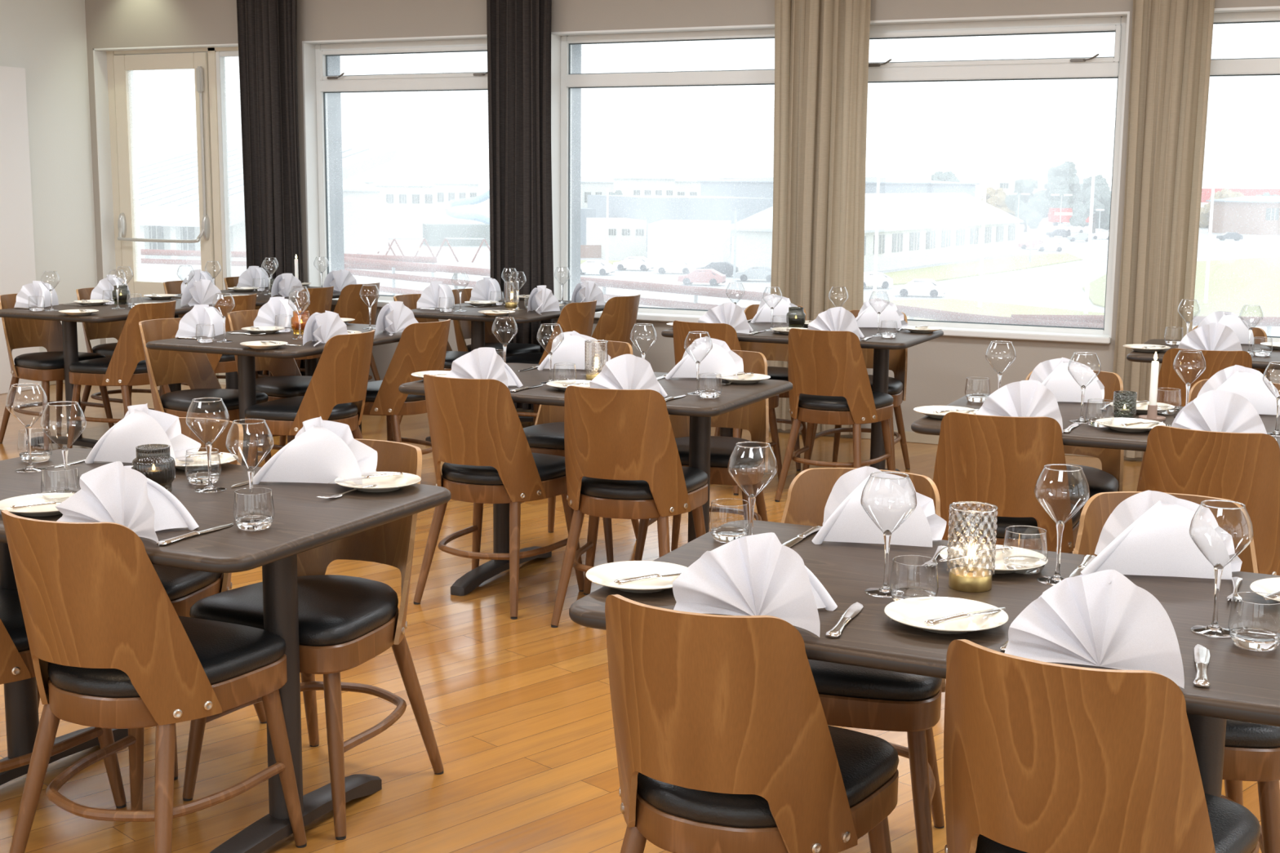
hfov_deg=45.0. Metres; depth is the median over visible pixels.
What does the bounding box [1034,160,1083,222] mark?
tree
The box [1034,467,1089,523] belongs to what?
bowl
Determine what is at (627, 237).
annex
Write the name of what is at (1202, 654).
table knife
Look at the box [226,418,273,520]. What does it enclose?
wine glass
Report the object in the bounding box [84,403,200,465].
folded napkin
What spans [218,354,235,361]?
seat cushion
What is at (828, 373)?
dining chair
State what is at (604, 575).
plate
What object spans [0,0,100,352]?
wall
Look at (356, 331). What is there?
plate
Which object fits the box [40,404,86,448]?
bowl
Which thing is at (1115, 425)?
plate
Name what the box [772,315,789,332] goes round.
water glass
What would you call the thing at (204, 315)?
folded napkin
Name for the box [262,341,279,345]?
butter knife
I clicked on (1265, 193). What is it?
tree
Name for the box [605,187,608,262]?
pole
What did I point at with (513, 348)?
seat cushion
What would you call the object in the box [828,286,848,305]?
wine glass
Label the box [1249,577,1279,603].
plate
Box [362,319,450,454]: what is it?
dining chair
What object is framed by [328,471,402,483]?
butter knife
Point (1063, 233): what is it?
car
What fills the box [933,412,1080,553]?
dining chair
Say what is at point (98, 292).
folded napkin
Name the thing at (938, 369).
wall
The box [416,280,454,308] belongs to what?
folded napkin
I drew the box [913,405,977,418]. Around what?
plate
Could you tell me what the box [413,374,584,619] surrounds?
dining chair
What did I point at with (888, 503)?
folded napkin
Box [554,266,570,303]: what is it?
wine glass
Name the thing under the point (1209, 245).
flagpole
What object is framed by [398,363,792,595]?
dining table
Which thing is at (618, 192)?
tree
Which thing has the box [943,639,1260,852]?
dining chair
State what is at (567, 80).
window
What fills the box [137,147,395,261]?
building
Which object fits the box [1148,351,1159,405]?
candle
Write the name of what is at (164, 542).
table knife
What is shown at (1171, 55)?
curtain
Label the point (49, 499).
water glass
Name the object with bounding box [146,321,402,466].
dining table
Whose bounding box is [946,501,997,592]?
candle holder
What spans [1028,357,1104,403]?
folded napkin
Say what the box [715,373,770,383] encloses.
plate
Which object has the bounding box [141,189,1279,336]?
ground
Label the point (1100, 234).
car
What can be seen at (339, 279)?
folded napkin
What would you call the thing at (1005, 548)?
butter knife
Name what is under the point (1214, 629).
wine glass
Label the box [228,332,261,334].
fork
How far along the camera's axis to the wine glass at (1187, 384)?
4.73 m
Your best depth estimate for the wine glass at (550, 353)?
5.41 m
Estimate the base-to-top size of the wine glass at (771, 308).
0.208 m
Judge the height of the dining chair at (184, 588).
0.802 m
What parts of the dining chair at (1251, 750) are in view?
backrest, leg, seat frame, leg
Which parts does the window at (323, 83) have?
handle, sill, sash, handle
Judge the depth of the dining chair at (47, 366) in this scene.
8.43 m
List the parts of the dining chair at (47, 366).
leg, backrest, seat frame, leg, leg, leg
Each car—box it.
[355,252,378,254]
[580,260,614,275]
[613,256,654,271]
[653,259,695,274]
[677,268,725,285]
[696,261,737,276]
[735,266,771,281]
[863,271,893,288]
[893,279,945,297]
[1017,239,1044,248]
[1035,240,1065,251]
[1045,229,1071,237]
[1063,225,1085,232]
[1066,232,1093,241]
[1092,231,1108,239]
[1216,231,1243,240]
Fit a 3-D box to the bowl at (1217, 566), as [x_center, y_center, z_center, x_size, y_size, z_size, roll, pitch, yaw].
[0.918,0.173,2.443,0.096,0.102,0.096,4,10,23]
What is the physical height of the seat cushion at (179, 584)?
0.058 m
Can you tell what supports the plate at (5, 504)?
on the dining table at (303, 521)
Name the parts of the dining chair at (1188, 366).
leg, backrest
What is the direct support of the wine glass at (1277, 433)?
on the dining table at (1082, 435)
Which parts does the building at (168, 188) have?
post, post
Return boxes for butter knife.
[10,501,62,509]
[175,451,222,458]
[250,326,265,331]
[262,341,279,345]
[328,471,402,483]
[422,373,446,376]
[493,310,510,312]
[561,382,589,386]
[613,571,683,585]
[715,372,753,377]
[902,325,928,328]
[924,607,1005,626]
[933,408,978,413]
[938,546,1012,561]
[1120,421,1163,426]
[1136,400,1148,404]
[1142,345,1163,348]
[1262,590,1279,599]
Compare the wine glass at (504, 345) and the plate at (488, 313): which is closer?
the wine glass at (504, 345)
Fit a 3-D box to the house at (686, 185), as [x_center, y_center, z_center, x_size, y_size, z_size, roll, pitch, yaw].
[13.270,-61.315,411.709,15.461,11.000,13.200,-3,10,-23]
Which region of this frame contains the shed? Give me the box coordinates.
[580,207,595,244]
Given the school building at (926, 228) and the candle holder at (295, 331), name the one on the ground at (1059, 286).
the school building at (926, 228)
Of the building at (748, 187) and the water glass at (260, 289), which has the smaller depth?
the water glass at (260, 289)
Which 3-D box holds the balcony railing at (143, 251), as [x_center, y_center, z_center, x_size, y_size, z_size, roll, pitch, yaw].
[-4.118,-1.339,16.986,4.230,1.152,0.237,4,9,18]
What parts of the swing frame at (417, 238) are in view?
post, post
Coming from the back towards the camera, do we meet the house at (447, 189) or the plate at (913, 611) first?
the house at (447, 189)
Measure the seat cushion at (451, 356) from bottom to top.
0.058 m
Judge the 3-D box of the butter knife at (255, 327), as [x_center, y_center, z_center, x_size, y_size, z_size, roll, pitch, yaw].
[-1.749,-0.449,7.083,0.020,0.008,0.185,-5,10,-31]
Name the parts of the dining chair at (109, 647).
leg, backrest, leg, leg, seat frame, leg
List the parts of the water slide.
post, post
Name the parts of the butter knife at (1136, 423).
handle, blade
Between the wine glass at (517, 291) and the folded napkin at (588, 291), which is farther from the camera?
the folded napkin at (588, 291)
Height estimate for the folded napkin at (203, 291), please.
0.150 m
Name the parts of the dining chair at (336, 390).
leg, seat frame, backrest, leg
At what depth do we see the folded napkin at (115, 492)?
3.05 m
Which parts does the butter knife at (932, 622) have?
handle, blade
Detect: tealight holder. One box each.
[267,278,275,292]
[1112,391,1137,417]
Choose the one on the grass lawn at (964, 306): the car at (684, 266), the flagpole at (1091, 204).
the flagpole at (1091, 204)
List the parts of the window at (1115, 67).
handle, sash, sill, handle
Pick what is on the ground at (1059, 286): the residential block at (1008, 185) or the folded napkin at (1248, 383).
the residential block at (1008, 185)
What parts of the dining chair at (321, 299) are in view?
seat frame, backrest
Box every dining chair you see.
[0,293,114,451]
[0,510,306,852]
[0,588,126,808]
[36,417,266,780]
[66,300,176,448]
[75,287,159,416]
[138,318,271,462]
[159,293,257,396]
[163,280,258,385]
[182,439,444,839]
[223,276,305,388]
[226,309,312,449]
[244,329,374,466]
[294,282,380,381]
[294,286,333,360]
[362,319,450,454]
[393,293,469,431]
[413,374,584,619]
[451,288,540,357]
[502,299,596,425]
[520,340,639,563]
[551,385,707,627]
[591,294,640,346]
[604,594,898,852]
[634,350,768,560]
[672,320,782,495]
[714,304,806,471]
[774,328,894,502]
[781,467,945,852]
[810,310,910,471]
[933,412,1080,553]
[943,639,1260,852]
[1025,370,1124,548]
[1073,491,1279,852]
[1136,348,1252,491]
[1139,425,1279,575]
[1188,379,1279,402]
[1191,325,1270,382]
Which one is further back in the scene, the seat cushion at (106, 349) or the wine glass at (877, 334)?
the seat cushion at (106, 349)
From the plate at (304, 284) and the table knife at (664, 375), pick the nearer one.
the table knife at (664, 375)
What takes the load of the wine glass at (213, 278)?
on the dining table at (232, 378)
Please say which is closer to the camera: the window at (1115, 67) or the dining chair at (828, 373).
the dining chair at (828, 373)
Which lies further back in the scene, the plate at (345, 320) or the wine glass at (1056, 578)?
the plate at (345, 320)
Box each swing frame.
[377,237,437,262]
[385,237,404,255]
[435,237,489,262]
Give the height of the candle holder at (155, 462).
0.104 m
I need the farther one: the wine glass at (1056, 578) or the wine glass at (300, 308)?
the wine glass at (300, 308)
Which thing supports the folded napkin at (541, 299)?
on the dining table at (477, 319)
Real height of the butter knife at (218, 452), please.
0.008 m
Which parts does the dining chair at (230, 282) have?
backrest, leg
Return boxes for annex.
[586,217,646,258]
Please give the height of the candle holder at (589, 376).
0.146 m
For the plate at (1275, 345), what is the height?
0.020 m
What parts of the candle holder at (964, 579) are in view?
light bulb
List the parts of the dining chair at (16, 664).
backrest, seat frame, leg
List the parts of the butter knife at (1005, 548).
blade, handle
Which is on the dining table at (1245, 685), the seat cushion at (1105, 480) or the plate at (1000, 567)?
the plate at (1000, 567)
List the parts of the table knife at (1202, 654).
handle, blade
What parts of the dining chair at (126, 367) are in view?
leg, seat frame, leg, leg, backrest, leg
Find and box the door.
[93,43,238,384]
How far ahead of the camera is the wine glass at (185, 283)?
8.81 m
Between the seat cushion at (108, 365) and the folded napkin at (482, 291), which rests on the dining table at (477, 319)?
the folded napkin at (482, 291)
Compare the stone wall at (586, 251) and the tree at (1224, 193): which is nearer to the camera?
the stone wall at (586, 251)
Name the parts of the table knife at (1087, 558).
blade, handle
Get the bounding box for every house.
[370,179,437,215]
[425,177,481,214]
[580,175,613,208]
[610,172,678,195]
[671,175,719,195]
[708,172,763,179]
[1205,195,1279,235]
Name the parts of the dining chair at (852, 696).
backrest, seat frame, leg, leg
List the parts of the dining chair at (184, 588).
leg, leg, seat frame, backrest, leg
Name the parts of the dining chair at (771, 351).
leg, backrest, seat frame, leg, leg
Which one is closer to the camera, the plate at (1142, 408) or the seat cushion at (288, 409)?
the plate at (1142, 408)
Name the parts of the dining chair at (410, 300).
leg, backrest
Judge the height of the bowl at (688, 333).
0.102 m
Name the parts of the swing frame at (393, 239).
post, post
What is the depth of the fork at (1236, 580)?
2.71 m
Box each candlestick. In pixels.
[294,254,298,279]
[1137,351,1165,421]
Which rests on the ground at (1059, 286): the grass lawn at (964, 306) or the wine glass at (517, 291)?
the grass lawn at (964, 306)
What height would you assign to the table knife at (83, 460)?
0.008 m
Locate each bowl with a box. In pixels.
[5,385,48,426]
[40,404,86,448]
[186,400,230,444]
[226,422,273,470]
[491,318,517,341]
[536,324,564,351]
[684,333,712,358]
[727,444,777,497]
[860,475,916,533]
[985,342,1016,372]
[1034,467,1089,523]
[1067,353,1101,386]
[1173,351,1205,381]
[1189,503,1253,568]
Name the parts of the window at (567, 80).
sill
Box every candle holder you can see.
[111,284,129,304]
[131,444,175,492]
[290,310,309,334]
[504,280,519,307]
[584,339,608,380]
[786,306,805,328]
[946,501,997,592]
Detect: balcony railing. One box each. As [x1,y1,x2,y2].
[140,248,436,295]
[1010,314,1279,336]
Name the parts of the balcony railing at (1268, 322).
handrail, post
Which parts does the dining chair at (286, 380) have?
backrest, seat frame, leg, leg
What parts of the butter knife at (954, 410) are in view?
handle, blade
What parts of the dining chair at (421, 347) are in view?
leg, seat frame, leg, backrest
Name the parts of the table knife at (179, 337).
handle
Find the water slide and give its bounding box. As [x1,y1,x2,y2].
[444,191,489,224]
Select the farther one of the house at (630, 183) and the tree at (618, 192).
the house at (630, 183)
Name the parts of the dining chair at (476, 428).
leg, leg, backrest, seat frame, leg, leg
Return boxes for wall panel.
[0,66,41,394]
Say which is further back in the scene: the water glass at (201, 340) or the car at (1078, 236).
the car at (1078, 236)
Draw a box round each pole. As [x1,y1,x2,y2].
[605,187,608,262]
[733,209,736,278]
[1028,233,1031,262]
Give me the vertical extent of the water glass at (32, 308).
0.076 m
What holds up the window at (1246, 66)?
in the wall at (938, 369)
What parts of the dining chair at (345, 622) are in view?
leg, leg, leg, seat frame, backrest, leg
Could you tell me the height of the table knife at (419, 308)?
0.008 m
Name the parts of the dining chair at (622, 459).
leg, leg, backrest, seat frame, leg, leg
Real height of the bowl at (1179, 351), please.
0.102 m
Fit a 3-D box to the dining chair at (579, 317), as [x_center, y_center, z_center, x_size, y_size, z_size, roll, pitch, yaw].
[-0.496,-0.298,8.522,0.526,0.802,0.483,5,10,27]
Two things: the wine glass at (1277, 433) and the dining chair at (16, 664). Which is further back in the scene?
the wine glass at (1277, 433)
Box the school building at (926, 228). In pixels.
[724,192,1023,271]
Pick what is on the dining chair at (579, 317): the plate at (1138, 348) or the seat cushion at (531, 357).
the seat cushion at (531, 357)
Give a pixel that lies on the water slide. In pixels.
(458, 215)
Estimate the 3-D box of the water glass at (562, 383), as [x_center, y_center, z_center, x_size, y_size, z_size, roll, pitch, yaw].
[-0.261,-0.178,5.350,0.082,0.076,0.082,4,10,23]
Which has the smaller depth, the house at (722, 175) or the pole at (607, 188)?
the pole at (607, 188)
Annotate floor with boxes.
[0,382,1279,852]
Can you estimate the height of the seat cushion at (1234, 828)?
0.058 m
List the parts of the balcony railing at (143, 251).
rail, handrail, post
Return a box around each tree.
[608,190,622,195]
[931,171,959,182]
[981,186,1014,214]
[1004,178,1050,231]
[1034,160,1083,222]
[1068,174,1111,232]
[1102,222,1109,230]
[1199,188,1245,227]
[1255,192,1279,195]
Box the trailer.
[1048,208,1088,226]
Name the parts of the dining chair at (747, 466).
leg, leg, backrest, seat frame, leg, leg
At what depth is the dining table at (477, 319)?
8.36 m
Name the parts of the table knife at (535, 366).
blade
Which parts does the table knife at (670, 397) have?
handle, blade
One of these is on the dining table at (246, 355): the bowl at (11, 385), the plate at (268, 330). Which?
the plate at (268, 330)
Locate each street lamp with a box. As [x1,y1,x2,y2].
[1008,192,1030,234]
[1050,194,1072,229]
[1095,208,1104,231]
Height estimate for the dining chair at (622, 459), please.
0.802 m
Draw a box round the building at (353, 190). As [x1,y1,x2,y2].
[342,177,384,202]
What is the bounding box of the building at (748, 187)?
[697,177,979,198]
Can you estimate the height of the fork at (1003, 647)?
0.008 m
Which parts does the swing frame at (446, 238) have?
post, post, post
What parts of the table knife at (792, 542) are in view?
blade, handle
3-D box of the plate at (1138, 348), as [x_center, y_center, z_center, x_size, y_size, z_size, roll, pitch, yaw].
[2.191,-0.336,6.686,0.196,0.020,0.196,-5,10,-31]
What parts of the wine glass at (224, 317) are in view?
stem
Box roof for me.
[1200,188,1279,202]
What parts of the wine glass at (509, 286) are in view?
stem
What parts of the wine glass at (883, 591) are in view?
stem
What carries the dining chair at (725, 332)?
on the floor
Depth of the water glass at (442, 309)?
8.33 m
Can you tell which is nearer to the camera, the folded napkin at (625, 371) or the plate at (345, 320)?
the folded napkin at (625, 371)
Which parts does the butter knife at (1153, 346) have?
handle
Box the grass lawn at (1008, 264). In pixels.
[865,253,1082,287]
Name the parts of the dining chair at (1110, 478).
backrest, seat frame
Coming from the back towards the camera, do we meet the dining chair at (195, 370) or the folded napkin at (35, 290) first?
the folded napkin at (35, 290)
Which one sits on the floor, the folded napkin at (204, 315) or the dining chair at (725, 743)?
the dining chair at (725, 743)
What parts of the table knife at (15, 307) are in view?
handle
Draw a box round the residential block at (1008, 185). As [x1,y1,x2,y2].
[959,177,1083,199]
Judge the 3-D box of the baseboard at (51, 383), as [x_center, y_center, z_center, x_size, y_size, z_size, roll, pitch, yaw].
[-6.344,0.401,6.116,0.015,0.060,11.500,5,10,25]
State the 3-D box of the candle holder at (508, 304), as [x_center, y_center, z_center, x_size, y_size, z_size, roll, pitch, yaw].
[-0.721,-0.743,8.687,0.083,0.146,0.083,0,9,-1]
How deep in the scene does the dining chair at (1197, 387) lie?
5.20 m
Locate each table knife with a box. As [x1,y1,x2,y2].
[13,306,48,310]
[53,457,86,467]
[155,523,233,546]
[176,336,214,340]
[231,480,248,488]
[418,307,437,310]
[510,384,542,392]
[518,365,538,371]
[656,373,667,379]
[664,394,685,401]
[748,330,764,334]
[782,525,822,547]
[826,602,862,638]
[861,336,872,340]
[1062,422,1080,433]
[1069,554,1095,577]
[1193,644,1210,687]
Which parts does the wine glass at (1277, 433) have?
stem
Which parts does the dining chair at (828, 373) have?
leg, leg, backrest, seat frame, leg, leg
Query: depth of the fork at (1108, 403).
4.94 m
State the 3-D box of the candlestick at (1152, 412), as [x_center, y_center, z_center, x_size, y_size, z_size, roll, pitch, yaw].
[1.561,-0.124,4.697,0.079,0.208,0.079,5,10,25]
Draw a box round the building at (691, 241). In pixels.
[647,219,731,262]
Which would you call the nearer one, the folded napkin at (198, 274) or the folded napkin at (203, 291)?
the folded napkin at (203, 291)
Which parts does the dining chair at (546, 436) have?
seat frame, leg, backrest, leg, leg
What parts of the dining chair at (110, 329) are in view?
leg, backrest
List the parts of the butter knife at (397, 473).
blade, handle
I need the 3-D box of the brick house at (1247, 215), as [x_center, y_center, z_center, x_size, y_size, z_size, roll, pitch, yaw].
[126.243,-42.544,310.798,16.992,7.500,17.200,-2,9,-16]
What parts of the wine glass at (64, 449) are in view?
stem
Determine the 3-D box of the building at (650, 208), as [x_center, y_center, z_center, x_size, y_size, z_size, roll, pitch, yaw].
[5.543,-29.866,224.649,19.474,7.000,40.000,-1,9,-12]
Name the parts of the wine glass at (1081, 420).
stem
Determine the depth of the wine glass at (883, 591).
2.67 m
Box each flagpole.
[872,173,879,298]
[1084,173,1094,314]
[1203,175,1215,303]
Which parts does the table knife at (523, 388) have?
handle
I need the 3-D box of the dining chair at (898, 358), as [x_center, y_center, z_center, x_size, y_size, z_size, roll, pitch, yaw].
[1.128,-0.165,7.776,0.483,0.802,0.526,4,10,23]
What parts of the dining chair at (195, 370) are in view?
backrest, seat frame, leg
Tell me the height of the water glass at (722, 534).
0.076 m
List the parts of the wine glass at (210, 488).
stem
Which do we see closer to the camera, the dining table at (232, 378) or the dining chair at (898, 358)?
the dining chair at (898, 358)
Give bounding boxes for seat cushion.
[0,588,30,652]
[13,351,106,369]
[47,615,286,697]
[68,356,147,373]
[92,342,116,357]
[152,564,221,600]
[160,388,268,413]
[189,574,398,646]
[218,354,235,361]
[244,395,358,421]
[255,375,312,397]
[364,380,425,401]
[441,452,565,485]
[444,351,469,368]
[466,342,540,357]
[502,352,543,364]
[523,422,564,449]
[580,466,707,500]
[636,725,898,828]
[675,435,764,468]
[767,366,788,381]
[798,391,893,411]
[808,659,942,701]
[868,374,902,395]
[953,503,1080,538]
[975,792,1260,852]
[1066,463,1118,500]
[1224,719,1279,748]
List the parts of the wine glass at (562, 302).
stem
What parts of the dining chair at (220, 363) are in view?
leg, seat frame, backrest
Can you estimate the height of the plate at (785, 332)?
0.020 m
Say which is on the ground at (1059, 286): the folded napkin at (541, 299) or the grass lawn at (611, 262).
the grass lawn at (611, 262)
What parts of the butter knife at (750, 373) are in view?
handle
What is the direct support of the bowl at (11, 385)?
on the wine glass at (30, 468)
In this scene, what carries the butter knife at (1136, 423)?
on the plate at (1115, 425)
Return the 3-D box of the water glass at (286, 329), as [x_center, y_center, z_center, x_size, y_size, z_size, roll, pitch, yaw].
[-1.651,-0.477,7.162,0.082,0.076,0.082,0,9,-5]
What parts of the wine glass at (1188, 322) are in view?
stem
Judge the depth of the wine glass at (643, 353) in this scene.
5.44 m
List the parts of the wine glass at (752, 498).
stem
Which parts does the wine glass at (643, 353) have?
stem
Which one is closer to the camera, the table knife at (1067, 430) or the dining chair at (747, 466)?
the table knife at (1067, 430)
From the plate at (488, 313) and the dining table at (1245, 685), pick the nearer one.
the dining table at (1245, 685)
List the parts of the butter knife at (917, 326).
handle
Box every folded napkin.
[13,280,58,307]
[54,461,199,546]
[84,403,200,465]
[90,274,130,300]
[175,304,223,337]
[181,269,213,293]
[181,279,222,306]
[236,266,268,287]
[253,296,298,327]
[253,416,378,484]
[271,273,303,297]
[302,310,348,346]
[323,269,356,292]
[375,301,418,335]
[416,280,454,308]
[443,346,522,386]
[469,277,501,301]
[527,285,559,314]
[537,330,610,370]
[571,280,604,304]
[589,354,667,396]
[665,336,744,379]
[672,532,837,636]
[697,302,753,333]
[750,293,797,323]
[808,306,864,339]
[811,466,946,546]
[855,297,907,328]
[975,380,1063,433]
[1004,569,1184,688]
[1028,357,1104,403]
[1080,489,1242,579]
[1171,390,1266,434]
[1177,322,1242,351]
[1196,364,1279,415]
[1197,311,1253,344]
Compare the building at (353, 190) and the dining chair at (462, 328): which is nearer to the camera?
the dining chair at (462, 328)
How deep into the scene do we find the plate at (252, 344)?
6.47 m
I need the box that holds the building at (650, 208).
[587,195,773,251]
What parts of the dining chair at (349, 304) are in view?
leg, backrest, leg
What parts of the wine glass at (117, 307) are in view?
stem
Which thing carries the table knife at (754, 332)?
on the dining table at (904, 339)
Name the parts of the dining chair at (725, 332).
backrest, leg, seat frame, leg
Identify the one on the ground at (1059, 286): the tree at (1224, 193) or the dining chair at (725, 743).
the tree at (1224, 193)
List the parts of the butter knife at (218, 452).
handle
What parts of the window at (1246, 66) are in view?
rail, post, post, rail, post, post, balcony railing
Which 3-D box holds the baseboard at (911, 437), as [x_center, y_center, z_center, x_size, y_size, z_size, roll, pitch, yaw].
[2.037,0.101,8.531,10.180,0.060,0.018,5,10,25]
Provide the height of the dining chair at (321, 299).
0.802 m
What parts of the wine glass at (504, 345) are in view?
stem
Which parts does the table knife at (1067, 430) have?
handle, blade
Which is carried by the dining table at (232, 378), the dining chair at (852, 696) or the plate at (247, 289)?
the plate at (247, 289)
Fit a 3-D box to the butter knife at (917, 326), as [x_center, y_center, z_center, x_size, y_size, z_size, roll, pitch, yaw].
[1.328,-0.480,7.473,0.185,0.008,0.020,-7,12,-39]
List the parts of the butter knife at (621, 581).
handle, blade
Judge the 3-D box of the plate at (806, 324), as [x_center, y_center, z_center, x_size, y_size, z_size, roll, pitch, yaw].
[0.873,-0.508,7.694,0.196,0.020,0.196,4,10,20]
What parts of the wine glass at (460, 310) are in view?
stem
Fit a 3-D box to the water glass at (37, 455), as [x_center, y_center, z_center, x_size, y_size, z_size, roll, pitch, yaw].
[-1.505,0.047,3.847,0.082,0.076,0.082,7,11,35]
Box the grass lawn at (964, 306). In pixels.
[863,298,1104,320]
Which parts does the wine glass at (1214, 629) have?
stem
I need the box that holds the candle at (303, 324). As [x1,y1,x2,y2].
[294,321,306,330]
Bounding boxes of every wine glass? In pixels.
[5,382,48,472]
[40,271,59,311]
[40,400,86,490]
[107,269,126,309]
[115,266,133,304]
[177,265,194,287]
[186,397,230,493]
[204,261,221,284]
[212,293,235,342]
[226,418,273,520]
[261,260,276,294]
[262,257,278,290]
[288,286,310,313]
[288,291,310,339]
[313,256,328,288]
[359,284,379,329]
[451,272,469,311]
[491,316,517,363]
[501,267,518,304]
[508,271,526,310]
[536,323,564,384]
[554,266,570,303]
[630,323,657,359]
[684,331,712,395]
[725,282,744,304]
[727,441,777,535]
[762,286,782,330]
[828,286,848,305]
[860,471,916,597]
[869,290,889,336]
[985,340,1016,388]
[1034,463,1089,585]
[1067,351,1101,423]
[1173,350,1205,417]
[1177,299,1199,346]
[1189,499,1253,637]
[1239,304,1263,355]
[1262,361,1279,436]
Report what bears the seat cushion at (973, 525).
on the dining chair at (999, 461)
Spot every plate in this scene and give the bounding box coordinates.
[0,493,75,516]
[58,309,98,315]
[73,299,111,305]
[143,293,177,299]
[175,451,238,470]
[223,294,257,296]
[227,287,258,292]
[240,326,284,333]
[240,340,288,349]
[301,282,311,286]
[334,471,421,493]
[340,317,355,324]
[346,330,361,333]
[410,370,449,379]
[464,300,498,306]
[478,310,515,315]
[512,294,529,300]
[546,379,591,391]
[585,560,687,593]
[590,364,604,372]
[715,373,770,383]
[771,327,808,334]
[803,320,809,327]
[884,596,1008,634]
[901,325,942,333]
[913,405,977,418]
[939,544,1048,573]
[1095,417,1165,432]
[1109,400,1174,413]
[1123,344,1170,352]
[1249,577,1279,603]
[1260,342,1279,350]
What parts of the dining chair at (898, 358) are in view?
leg, leg, backrest, leg, seat frame, leg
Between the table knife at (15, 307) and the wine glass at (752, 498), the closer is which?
the wine glass at (752, 498)
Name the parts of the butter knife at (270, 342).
handle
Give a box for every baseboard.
[40,379,64,386]
[515,408,1142,461]
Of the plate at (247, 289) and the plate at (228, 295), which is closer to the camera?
the plate at (228, 295)
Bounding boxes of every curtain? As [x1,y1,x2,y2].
[236,0,305,375]
[486,0,554,410]
[767,0,871,435]
[1112,0,1214,457]
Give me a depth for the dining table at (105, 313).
8.19 m
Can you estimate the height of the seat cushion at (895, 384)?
0.058 m
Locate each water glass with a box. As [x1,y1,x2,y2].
[17,427,52,462]
[28,296,44,311]
[40,464,80,502]
[102,289,115,304]
[126,293,142,308]
[184,447,221,484]
[195,324,215,342]
[233,487,274,530]
[252,278,266,291]
[274,314,293,332]
[438,297,453,311]
[489,291,503,305]
[552,363,576,384]
[697,373,722,398]
[708,497,749,542]
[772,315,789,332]
[880,320,897,337]
[889,555,938,601]
[964,377,990,402]
[1002,525,1048,573]
[1085,398,1114,427]
[1157,387,1181,414]
[1164,326,1182,345]
[1227,591,1279,651]
[1252,337,1272,356]
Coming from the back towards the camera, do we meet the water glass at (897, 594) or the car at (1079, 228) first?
the car at (1079, 228)
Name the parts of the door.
latch rod, sidelight frame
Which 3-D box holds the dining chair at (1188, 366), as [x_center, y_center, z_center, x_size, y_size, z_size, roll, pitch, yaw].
[2.324,0.057,6.445,0.483,0.802,0.526,3,9,16]
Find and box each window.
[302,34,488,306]
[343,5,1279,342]
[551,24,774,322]
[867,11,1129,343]
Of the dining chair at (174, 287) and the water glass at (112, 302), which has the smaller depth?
the water glass at (112, 302)
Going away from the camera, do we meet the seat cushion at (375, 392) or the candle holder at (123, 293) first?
the seat cushion at (375, 392)
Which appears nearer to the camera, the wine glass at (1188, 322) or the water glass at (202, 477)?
the water glass at (202, 477)
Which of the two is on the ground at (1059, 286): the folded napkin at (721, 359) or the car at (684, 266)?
the car at (684, 266)
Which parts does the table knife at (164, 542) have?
handle, blade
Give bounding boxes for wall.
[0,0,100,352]
[84,0,1279,431]
[580,244,601,257]
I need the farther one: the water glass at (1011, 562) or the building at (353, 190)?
the building at (353, 190)
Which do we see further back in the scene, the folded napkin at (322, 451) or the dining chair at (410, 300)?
the dining chair at (410, 300)
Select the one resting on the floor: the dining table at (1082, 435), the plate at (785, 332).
the dining table at (1082, 435)
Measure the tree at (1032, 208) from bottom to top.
10.486 m
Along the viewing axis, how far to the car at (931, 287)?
124.97 m
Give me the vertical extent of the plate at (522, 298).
0.020 m
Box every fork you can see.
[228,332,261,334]
[317,484,377,497]
[923,545,947,567]
[1000,640,1008,650]
[1097,402,1110,409]
[1226,576,1242,602]
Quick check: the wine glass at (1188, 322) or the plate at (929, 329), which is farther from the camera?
the plate at (929, 329)
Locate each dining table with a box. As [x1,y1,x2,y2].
[0,297,215,448]
[0,448,450,852]
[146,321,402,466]
[172,286,341,389]
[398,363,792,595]
[410,297,606,441]
[568,520,1279,797]
[661,320,943,471]
[911,393,1279,451]
[1126,338,1279,369]
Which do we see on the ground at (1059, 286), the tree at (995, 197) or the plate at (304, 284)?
the tree at (995, 197)
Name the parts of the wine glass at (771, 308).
stem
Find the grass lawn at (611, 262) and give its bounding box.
[580,260,622,264]
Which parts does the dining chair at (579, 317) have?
leg, backrest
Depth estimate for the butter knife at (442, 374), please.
5.46 m
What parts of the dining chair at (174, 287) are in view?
backrest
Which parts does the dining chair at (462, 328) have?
backrest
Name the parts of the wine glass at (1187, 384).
stem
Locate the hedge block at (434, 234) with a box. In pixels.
[422,223,489,245]
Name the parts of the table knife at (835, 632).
handle, blade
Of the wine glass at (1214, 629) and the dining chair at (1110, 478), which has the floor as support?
the dining chair at (1110, 478)
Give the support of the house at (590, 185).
on the ground at (1059, 286)

